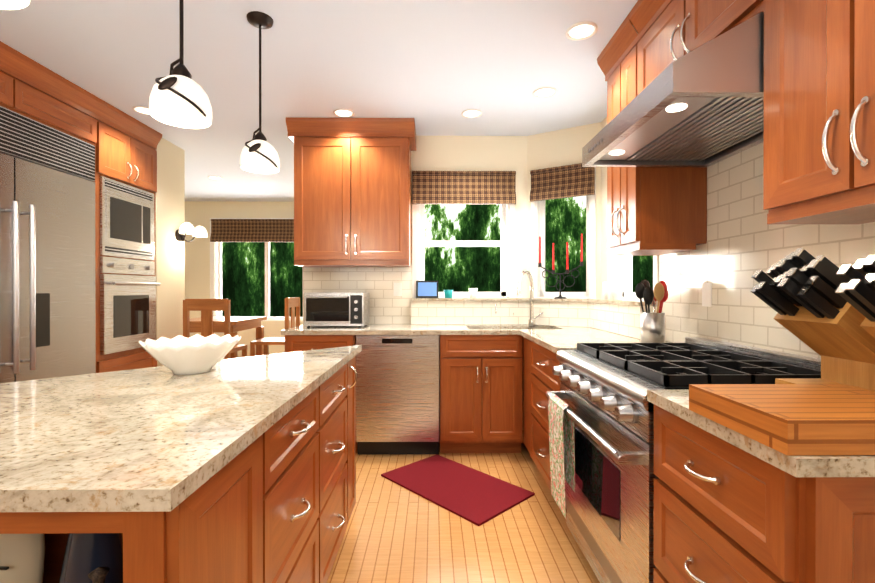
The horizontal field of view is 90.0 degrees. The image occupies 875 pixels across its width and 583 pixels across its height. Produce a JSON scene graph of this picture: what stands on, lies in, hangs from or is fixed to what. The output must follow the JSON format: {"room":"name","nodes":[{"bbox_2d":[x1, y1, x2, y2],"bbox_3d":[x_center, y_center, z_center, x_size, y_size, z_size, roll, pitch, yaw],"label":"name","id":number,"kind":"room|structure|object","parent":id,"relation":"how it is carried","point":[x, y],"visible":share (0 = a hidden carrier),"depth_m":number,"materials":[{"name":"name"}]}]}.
{"room":"kitchen","nodes":[
{"label":"kitchen","id":0,"kind":"room"},
{"bbox_2d":[185,201,302,359],"bbox_3d":[-3.136,-0.079,6.634,4.200,2.540,0.150,0,0,-1],"label":"wall","id":1,"kind":"structure","parent":0,"point":[197,260],"depth_m":6.56,"materials":[{"name":"beige paint"}]},
{"bbox_2d":[210,218,302,320],"bbox_3d":[-2.587,-0.329,6.633,1.640,1.540,0.162,0,0,-1],"label":"dining room window","id":2,"kind":"structure","parent":1,"relation":"in","point":[215,270],"depth_m":6.62,"materials":[{"name":"white wood"}]},
{"bbox_2d":[210,219,293,241],"bbox_3d":[-2.585,-0.909,6.527,1.580,0.340,0.044,0,0,-1],"label":"window blind","id":3,"kind":"object","parent":2,"relation":"attached to","point":[252,230],"visible":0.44,"depth_m":6.53,"materials":[{"name":"brown fabric"}]},
{"bbox_2d":[0,0,637,201],"bbox_3d":[-1.951,-1.388,2.118,6.780,0.100,9.200,0,0,-1],"label":"ceiling","id":4,"kind":"structure","parent":0,"point":[434,67],"depth_m":2.56,"materials":[{"name":"white paint"}]},
{"bbox_2d":[0,0,29,9],"bbox_3d":[-0.846,-0.945,0.774,0.187,0.779,0.195,0,0,-1],"label":"pendant light","id":5,"kind":"object","parent":4,"relation":"hanging from","point":[11,4],"visible":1,"depth_m":0.87,"materials":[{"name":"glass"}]},
{"bbox_2d":[132,106,150,114],"bbox_3d":[-2.162,-1.337,3.236,0.155,0.008,0.155,0,0,-7],"label":"recessed light","id":6,"kind":"object","parent":4,"relation":"in","point":[140,109],"depth_m":3.22,"materials":[{"name":"white glass"}]},
{"bbox_2d":[149,0,212,128],"bbox_3d":[-0.853,-0.954,1.454,0.187,0.764,0.195,0,0,-1],"label":"pendant light","id":7,"kind":"object","parent":4,"relation":"hanging from","point":[178,97],"visible":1,"depth_m":1.43,"materials":[{"name":"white glass"}]},
{"bbox_2d":[208,176,222,179],"bbox_3d":[-2.622,-1.342,5.161,0.155,0.008,0.155,0,0,-7],"label":"recessed light","id":8,"kind":"object","parent":4,"relation":"in","point":[211,177],"depth_m":5.15,"materials":[{"name":"white"}]},
{"bbox_2d":[240,11,279,173],"bbox_3d":[-0.870,-0.968,2.144,0.187,0.739,0.195,0,0,-1],"label":"pendant light","id":9,"kind":"object","parent":4,"relation":"hanging from","point":[259,153],"visible":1,"depth_m":2.12,"materials":[{"name":"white glass"}]},
{"bbox_2d":[333,108,353,117],"bbox_3d":[-0.703,-1.337,3.280,0.155,0.008,0.155,0,0,-40],"label":"recessed light","id":10,"kind":"object","parent":4,"relation":"in","point":[341,112],"depth_m":3.27,"materials":[{"name":"white glass"}]},
{"bbox_2d":[461,109,481,117],"bbox_3d":[0.257,-1.337,3.290,0.155,0.008,0.155,0,0,-40],"label":"recessed light","id":11,"kind":"object","parent":4,"relation":"in","point":[469,113],"depth_m":3.29,"materials":[{"name":"white"}]},
{"bbox_2d":[533,87,556,97],"bbox_3d":[0.721,-1.336,2.940,0.155,0.008,0.155,0,0,-7],"label":"recessed light","id":12,"kind":"object","parent":4,"relation":"in","point":[543,92],"depth_m":2.94,"materials":[{"name":"white"}]},
{"bbox_2d":[565,21,596,40],"bbox_3d":[0.738,-1.334,2.245,0.155,0.008,0.155,0,0,-40],"label":"recessed light","id":13,"kind":"object","parent":4,"relation":"in","point":[581,30],"depth_m":2.24,"materials":[{"name":"white glass"}]},
{"bbox_2d":[155,136,526,366],"bbox_3d":[-1.129,-0.072,3.967,3.800,2.540,0.425,0,0,-1],"label":"wall","id":14,"kind":"structure","parent":0,"point":[469,153],"depth_m":3.78,"materials":[{"name":"beige paint"}]},
{"bbox_2d":[175,222,207,241],"bbox_3d":[-2.303,-0.543,4.066,0.205,0.163,0.350,0,0,-1],"label":"sconce","id":15,"kind":"object","parent":14,"relation":"attached to","point":[185,228],"visible":1,"depth_m":4.02,"materials":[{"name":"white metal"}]},
{"bbox_2d":[286,117,415,266],"bbox_3d":[-0.675,-0.773,3.567,0.990,1.133,0.390,0,0,-1],"label":"upper cabinet","id":16,"kind":"object","parent":14,"relation":"attached to","point":[352,192],"visible":1,"depth_m":3.42,"materials":[{"name":"brown wood"}]},
{"bbox_2d":[303,263,411,323],"bbox_3d":[-0.690,0.015,3.760,0.935,0.523,0.008,0,0,-1],"label":"wall tile","id":17,"kind":"structure","parent":14,"relation":"attached to","point":[386,306],"depth_m":3.76,"materials":[{"name":"white tile"}]},
{"bbox_2d":[394,283,401,295],"bbox_3d":[-0.343,-0.019,3.757,0.070,0.115,0.004,0,0,-1],"label":"electrical outlet plate","id":18,"kind":"object","parent":17,"relation":"attached to","point":[397,286],"depth_m":3.75,"materials":[{"name":"white plastic"}]},
{"bbox_2d":[412,204,514,297],"bbox_3d":[0.224,-0.482,3.841,0.885,1.080,0.162,0,0,-1],"label":"window","id":19,"kind":"structure","parent":14,"relation":"in","point":[506,243],"depth_m":3.82,"materials":[{"name":"white"}]},
{"bbox_2d":[412,171,515,203],"bbox_3d":[0.225,-0.887,3.735,0.885,0.280,0.044,0,0,-1],"label":"window blind","id":20,"kind":"object","parent":14,"relation":"attached to","point":[463,187],"visible":0.96,"depth_m":3.74,"materials":[{"name":"brown fabric"}]},
{"bbox_2d":[411,298,650,305],"bbox_3d":[0.541,0.069,3.164,1.515,0.023,1.225,0,0,-1],"label":"sill ledge","id":21,"kind":"object","parent":14,"relation":"attached to","point":[631,302],"visible":0.81,"depth_m":3.59,"materials":[{"name":"beige stone"}]},
{"bbox_2d":[416,281,437,297],"bbox_3d":[-0.087,-0.018,3.736,0.190,0.150,0.047,0,0,-1],"label":"tablet","id":22,"kind":"object","parent":21,"relation":"on","point":[426,289],"visible":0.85,"depth_m":3.73,"materials":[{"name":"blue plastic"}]},
{"bbox_2d":[444,290,452,297],"bbox_3d":[0.093,0.021,3.712,0.080,0.070,0.080,0,0,-1],"label":"pot","id":23,"kind":"object","parent":21,"relation":"on","point":[448,293],"visible":0.94,"depth_m":3.68,"materials":[{"name":"teal ceramic"}]},
{"bbox_2d":[469,288,477,297],"bbox_3d":[0.303,0.013,3.714,0.076,0.085,0.076,0,0,-1],"label":"cup","id":24,"kind":"object","parent":21,"relation":"on","point":[472,292],"visible":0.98,"depth_m":3.69,"materials":[{"name":"white ceramic"}]},
{"bbox_2d":[538,234,583,298],"bbox_3d":[1.001,-0.201,3.565,0.318,0.515,0.205,0,0,-1],"label":"candelabra","id":25,"kind":"object","parent":21,"relation":"on","point":[567,271],"visible":1,"depth_m":3.55,"materials":[{"name":"black metal"}]},
{"bbox_2d":[603,282,604,299],"bbox_3d":[1.214,-0.005,3.103,0.079,0.125,0.079,0,0,-13],"label":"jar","id":26,"kind":"object","parent":21,"relation":"on","point":[603,282],"depth_m":3.09,"materials":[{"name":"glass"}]},
{"bbox_2d":[605,282,621,299],"bbox_3d":[1.216,-0.004,2.983,0.079,0.125,0.079,0,0,-13],"label":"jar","id":27,"kind":"object","parent":21,"relation":"on","point":[612,290],"depth_m":2.95,"materials":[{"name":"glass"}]},
{"bbox_2d":[327,443,599,582],"bbox_3d":[-1.951,1.252,2.124,6.780,0.100,9.200,0,0,-1],"label":"floor","id":28,"kind":"structure","parent":0,"point":[395,533],"depth_m":2.14,"materials":[{"name":"brown wood"}]},
{"bbox_2d":[0,106,95,382],"bbox_3d":[-2.660,0.094,2.454,0.688,2.215,1.200,0,0,-1],"label":"fridge","id":29,"kind":"object","parent":28,"relation":"on","point":[47,261],"visible":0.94,"depth_m":2.66,"materials":[{"name":"silver metal"}]},
{"bbox_2d":[0,57,103,372],"bbox_3d":[-2.691,-0.028,2.435,0.635,2.460,1.262,0,0,-1],"label":"tall cabinet","id":30,"kind":"object","parent":28,"relation":"on","point":[26,94],"depth_m":2.76,"materials":[{"name":"brown wood"}]},
{"bbox_2d":[100,109,159,371],"bbox_3d":[-2.701,-0.031,3.399,0.635,2.460,0.669,0,0,-1],"label":"tall cabinet","id":31,"kind":"object","parent":28,"relation":"on","point":[124,144],"depth_m":3.37,"materials":[{"name":"brown wood"}]},
{"bbox_2d":[100,176,159,354],"bbox_3d":[-2.359,-0.186,3.402,0.085,1.270,0.580,0,0,-1],"label":"wall oven","id":32,"kind":"object","parent":31,"relation":"in","point":[127,312],"visible":1,"depth_m":3.34,"materials":[{"name":"silver metal"}]},
{"bbox_2d":[0,356,356,582],"bbox_3d":[-0.960,0.760,1.451,1.178,0.888,1.566,0,0,-1],"label":"kitchen island","id":33,"kind":"object","parent":28,"relation":"on","point":[275,502],"visible":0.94,"depth_m":1.00,"materials":[{"name":"brown wood"}]},
{"bbox_2d":[0,534,45,582],"bbox_3d":[-1.014,0.622,0.894,0.400,0.357,0.128,0,0,-1],"label":"vase","id":34,"kind":"object","parent":33,"relation":"in","point":[22,558],"visible":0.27,"depth_m":0.88,"materials":[{"name":"white ceramic"}]},
{"bbox_2d":[59,533,122,582],"bbox_3d":[-0.724,0.594,0.925,0.140,0.420,0.140,0,0,-1],"label":"vase","id":35,"kind":"object","parent":33,"relation":"in","point":[85,554],"visible":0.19,"depth_m":0.89,"materials":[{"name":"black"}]},
{"bbox_2d":[88,567,109,582],"bbox_3d":[-0.589,0.641,0.762,0.118,0.325,0.118,0,0,-1],"label":"basket","id":36,"kind":"object","parent":33,"relation":"in","point":[98,575],"visible":1,"depth_m":0.76,"materials":[{"name":"wicker"}]},
{"bbox_2d":[0,345,361,511],"bbox_3d":[-0.989,0.300,1.472,1.190,0.032,1.690,0,0,-1],"label":"island countertop","id":37,"kind":"structure","parent":33,"relation":"on","point":[158,439],"depth_m":0.93,"materials":[{"name":"stone"}]},
{"bbox_2d":[139,334,240,374],"bbox_3d":[-0.865,0.224,1.543,0.318,0.119,0.318,0,0,-1],"label":"bowl","id":38,"kind":"object","parent":37,"relation":"on","point":[183,355],"visible":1,"depth_m":1.47,"materials":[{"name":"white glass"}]},
{"bbox_2d":[183,299,246,358],"bbox_3d":[-2.142,0.632,4.246,0.420,1.130,0.410,0,0,-1],"label":"dining chair","id":39,"kind":"object","parent":28,"relation":"on","point":[206,307],"visible":0.31,"depth_m":4.04,"materials":[{"name":"brown wood"}]},
{"bbox_2d":[190,316,266,358],"bbox_3d":[-2.439,0.750,4.918,0.720,0.890,0.840,0,0,-1],"label":"dining table","id":40,"kind":"object","parent":28,"relation":"on","point":[239,323],"visible":0.31,"depth_m":4.77,"materials":[{"name":"brown wood"}]},
{"bbox_2d":[250,297,299,356],"bbox_3d":[-1.814,0.630,4.924,0.410,1.130,0.420,0,0,-1],"label":"dining chair","id":41,"kind":"object","parent":28,"relation":"on","point":[292,303],"visible":0.35,"depth_m":4.83,"materials":[{"name":"brown wood"}]},
{"bbox_2d":[285,335,356,453],"bbox_3d":[-0.852,0.756,3.453,0.506,0.886,0.616,0,0,-1],"label":"base cabinet","id":42,"kind":"object","parent":28,"relation":"on","point":[293,343],"depth_m":3.15,"materials":[{"name":"brown wood"}]},
{"bbox_2d":[356,335,438,454],"bbox_3d":[-0.292,0.757,3.453,0.605,0.884,0.594,0,0,-1],"label":"dishwasher","id":43,"kind":"object","parent":28,"relation":"on","point":[397,397],"visible":0.85,"depth_m":3.16,"materials":[{"name":"silver metal"}]},
{"bbox_2d":[357,335,452,452],"bbox_3d":[-0.258,0.756,3.459,0.682,0.886,0.616,0,0,-1],"label":"base cabinet","id":44,"kind":"object","parent":28,"relation":"on","point":[445,341],"depth_m":3.15,"materials":[{"name":"brown wood"}]},
{"bbox_2d":[281,324,590,334],"bbox_3d":[0.081,0.295,3.453,2.410,0.032,0.620,0,0,-1],"label":"countertop","id":45,"kind":"structure","parent":44,"relation":"on","point":[369,329],"depth_m":3.22,"materials":[{"name":"stone"}]},
{"bbox_2d":[304,292,368,326],"bbox_3d":[-0.805,0.144,3.525,0.460,0.270,0.357,0,0,-1],"label":"toaster oven","id":46,"kind":"object","parent":45,"relation":"on","point":[336,308],"visible":1,"depth_m":3.38,"materials":[{"name":"silver metal"}]},
{"bbox_2d":[516,269,542,325],"bbox_3d":[0.733,0.051,3.497,0.239,0.455,0.214,0,0,-1],"label":"faucet","id":47,"kind":"object","parent":45,"relation":"on","point":[531,321],"visible":0.96,"depth_m":3.55,"materials":[{"name":"silver metal"}]},
{"bbox_2d":[381,454,534,525],"bbox_3d":[0.103,1.195,2.715,0.500,0.012,0.840,0,0,-44],"label":"rug","id":48,"kind":"object","parent":28,"relation":"on","point":[474,496],"visible":0.9,"depth_m":2.64,"materials":[{"name":"red fabric"}]},
{"bbox_2d":[453,335,522,452],"bbox_3d":[0.318,0.756,3.464,0.603,0.886,0.616,0,0,-1],"label":"base cabinet","id":49,"kind":"object","parent":28,"relation":"on","point":[480,393],"depth_m":3.16,"materials":[{"name":"brown wood"}]},
{"bbox_2d":[523,337,566,512],"bbox_3d":[0.935,0.758,2.681,0.728,0.886,0.999,0,0,-1],"label":"base cabinet","id":50,"kind":"object","parent":28,"relation":"on","point":[540,379],"visible":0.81,"depth_m":2.66,"materials":[{"name":"brown wood"}]},
{"bbox_2d":[517,328,671,353],"bbox_3d":[0.944,0.297,2.660,0.700,0.032,0.960,0,0,-1],"label":"countertop","id":51,"kind":"structure","parent":50,"relation":"on","point":[555,339],"depth_m":2.67,"materials":[{"name":"stone"}]},
{"bbox_2d":[635,280,668,342],"bbox_3d":[1.149,0.108,2.334,0.192,0.347,0.151,0,0,-1],"label":"utensil crock","id":52,"kind":"object","parent":51,"relation":"on","point":[652,327],"visible":0.94,"depth_m":2.29,"materials":[{"name":"silver metal"}]},
{"bbox_2d":[546,337,820,582],"bbox_3d":[0.919,0.716,1.727,0.769,0.975,0.900,0,0,-1],"label":"range","id":53,"kind":"object","parent":28,"relation":"on","point":[602,392],"visible":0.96,"depth_m":1.56,"materials":[{"name":"silver metal"}]},
{"bbox_2d":[548,393,574,518],"bbox_3d":[0.548,0.715,1.943,0.052,0.476,0.230,0,0,-1],"label":"towel","id":54,"kind":"object","parent":53,"relation":"hanging from","point":[561,445],"visible":0.9,"depth_m":1.92,"materials":[{"name":"fabric"}]},
{"bbox_2d":[653,404,874,582],"bbox_3d":[0.952,0.762,1.020,0.728,0.886,0.506,0,0,-1],"label":"base cabinet","id":55,"kind":"object","parent":28,"relation":"on","point":[724,511],"visible":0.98,"depth_m":0.89,"materials":[{"name":"brown wood"}]},
{"bbox_2d":[647,390,874,476],"bbox_3d":[0.960,0.301,1.012,0.700,0.032,0.521,0,0,-1],"label":"countertop","id":56,"kind":"structure","parent":55,"relation":"on","point":[675,402],"depth_m":0.80,"materials":[{"name":"stone"}]},
{"bbox_2d":[689,384,874,455],"bbox_3d":[0.786,0.254,0.908,0.360,0.061,0.293,0,0,-1],"label":"cutting board","id":57,"kind":"object","parent":56,"relation":"on","point":[808,419],"visible":1,"depth_m":0.84,"materials":[{"name":"brown wood"}]},
{"bbox_2d":[750,248,874,392],"bbox_3d":[1.086,0.084,1.174,0.410,0.398,0.200,0,0,-1],"label":"knife block","id":58,"kind":"object","parent":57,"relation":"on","point":[816,313],"visible":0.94,"depth_m":1.15,"materials":[{"name":"brown wood"}]},
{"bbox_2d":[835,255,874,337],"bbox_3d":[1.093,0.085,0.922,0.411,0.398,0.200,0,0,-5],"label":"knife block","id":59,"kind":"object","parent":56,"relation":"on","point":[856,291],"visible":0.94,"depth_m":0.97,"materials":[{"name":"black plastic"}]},
{"bbox_2d":[527,122,600,298],"bbox_3d":[1.073,-0.072,3.686,0.611,2.540,0.150,0,0,31],"label":"wall","id":60,"kind":"structure","parent":0,"point":[561,147],"depth_m":3.62,"materials":[{"name":"beige paint"}]},
{"bbox_2d":[411,301,656,338],"bbox_3d":[0.541,0.180,3.164,1.515,0.196,1.225,0,0,-1],"label":"wall tiles","id":61,"kind":"structure","parent":60,"relation":"attached to","point":[622,319],"depth_m":3.62,"materials":[{"name":"white tile"}]},
{"bbox_2d":[531,167,595,298],"bbox_3d":[1.070,-0.474,3.679,0.531,1.065,0.162,0,0,31],"label":"angled window","id":62,"kind":"structure","parent":60,"relation":"in","point":[537,219],"depth_m":3.73,"materials":[{"name":"white"}]},
{"bbox_2d":[530,163,594,201],"bbox_3d":[1.016,-0.896,3.588,0.521,0.260,0.044,0,0,31],"label":"window blind","id":63,"kind":"object","parent":62,"relation":"attached to","point":[569,181],"visible":0.85,"depth_m":3.58,"materials":[{"name":"brown fabric"}]},
{"bbox_2d":[601,117,673,342],"bbox_3d":[1.401,-0.064,0.510,0.150,2.540,5.910,0,0,-1],"label":"wall","id":64,"kind":"structure","parent":0,"point":[603,220],"depth_m":3.42,"materials":[{"name":"beige paint"}]},
{"bbox_2d":[607,248,658,300],"bbox_3d":[1.370,-0.480,2.944,0.162,1.080,0.740,0,0,-1],"label":"window","id":65,"kind":"structure","parent":64,"relation":"in","point":[619,268],"depth_m":3.23,"materials":[{"name":"white"}]},
{"bbox_2d":[597,14,706,255],"bbox_3d":[1.112,-0.770,2.315,0.390,1.133,0.405,0,0,-1],"label":"upper cabinet","id":66,"kind":"object","parent":64,"relation":"attached to","point":[654,211],"visible":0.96,"depth_m":2.12,"materials":[{"name":"brown wood"}]},
{"bbox_2d":[629,0,763,95],"bbox_3d":[1.118,-1.088,1.707,0.390,0.493,0.800,0,0,-1],"label":"upper cabinet","id":67,"kind":"object","parent":64,"relation":"attached to","point":[669,32],"visible":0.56,"depth_m":1.75,"materials":[{"name":"brown wood"}]},
{"bbox_2d":[582,12,763,166],"bbox_3d":[0.998,-0.717,1.706,0.607,0.240,0.795,0,0,-1],"label":"range hood","id":68,"kind":"object","parent":67,"relation":"attached to","point":[702,105],"visible":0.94,"depth_m":1.52,"materials":[{"name":"silver metal"}]},
{"bbox_2d":[659,142,874,358],"bbox_3d":[1.310,-0.287,1.646,0.008,1.138,1.825,0,0,-1],"label":"wall tile","id":69,"kind":"structure","parent":64,"relation":"attached to","point":[737,250],"depth_m":1.89,"materials":[{"name":"white tile"}]},
{"bbox_2d":[702,283,711,306],"bbox_3d":[1.299,0.015,2.109,0.004,0.115,0.070,0,0,-1],"label":"electrical outlet plate","id":70,"kind":"object","parent":69,"relation":"attached to","point":[706,294],"depth_m":2.10,"materials":[{"name":"white plastic"}]},
{"bbox_2d":[763,0,874,223],"bbox_3d":[1.125,-0.766,1.003,0.390,1.133,0.605,0,0,-1],"label":"upper cabinet","id":71,"kind":"object","parent":64,"relation":"attached to","point":[819,121],"visible":1,"depth_m":1.13,"materials":[{"name":"brown wood"}]}
]}

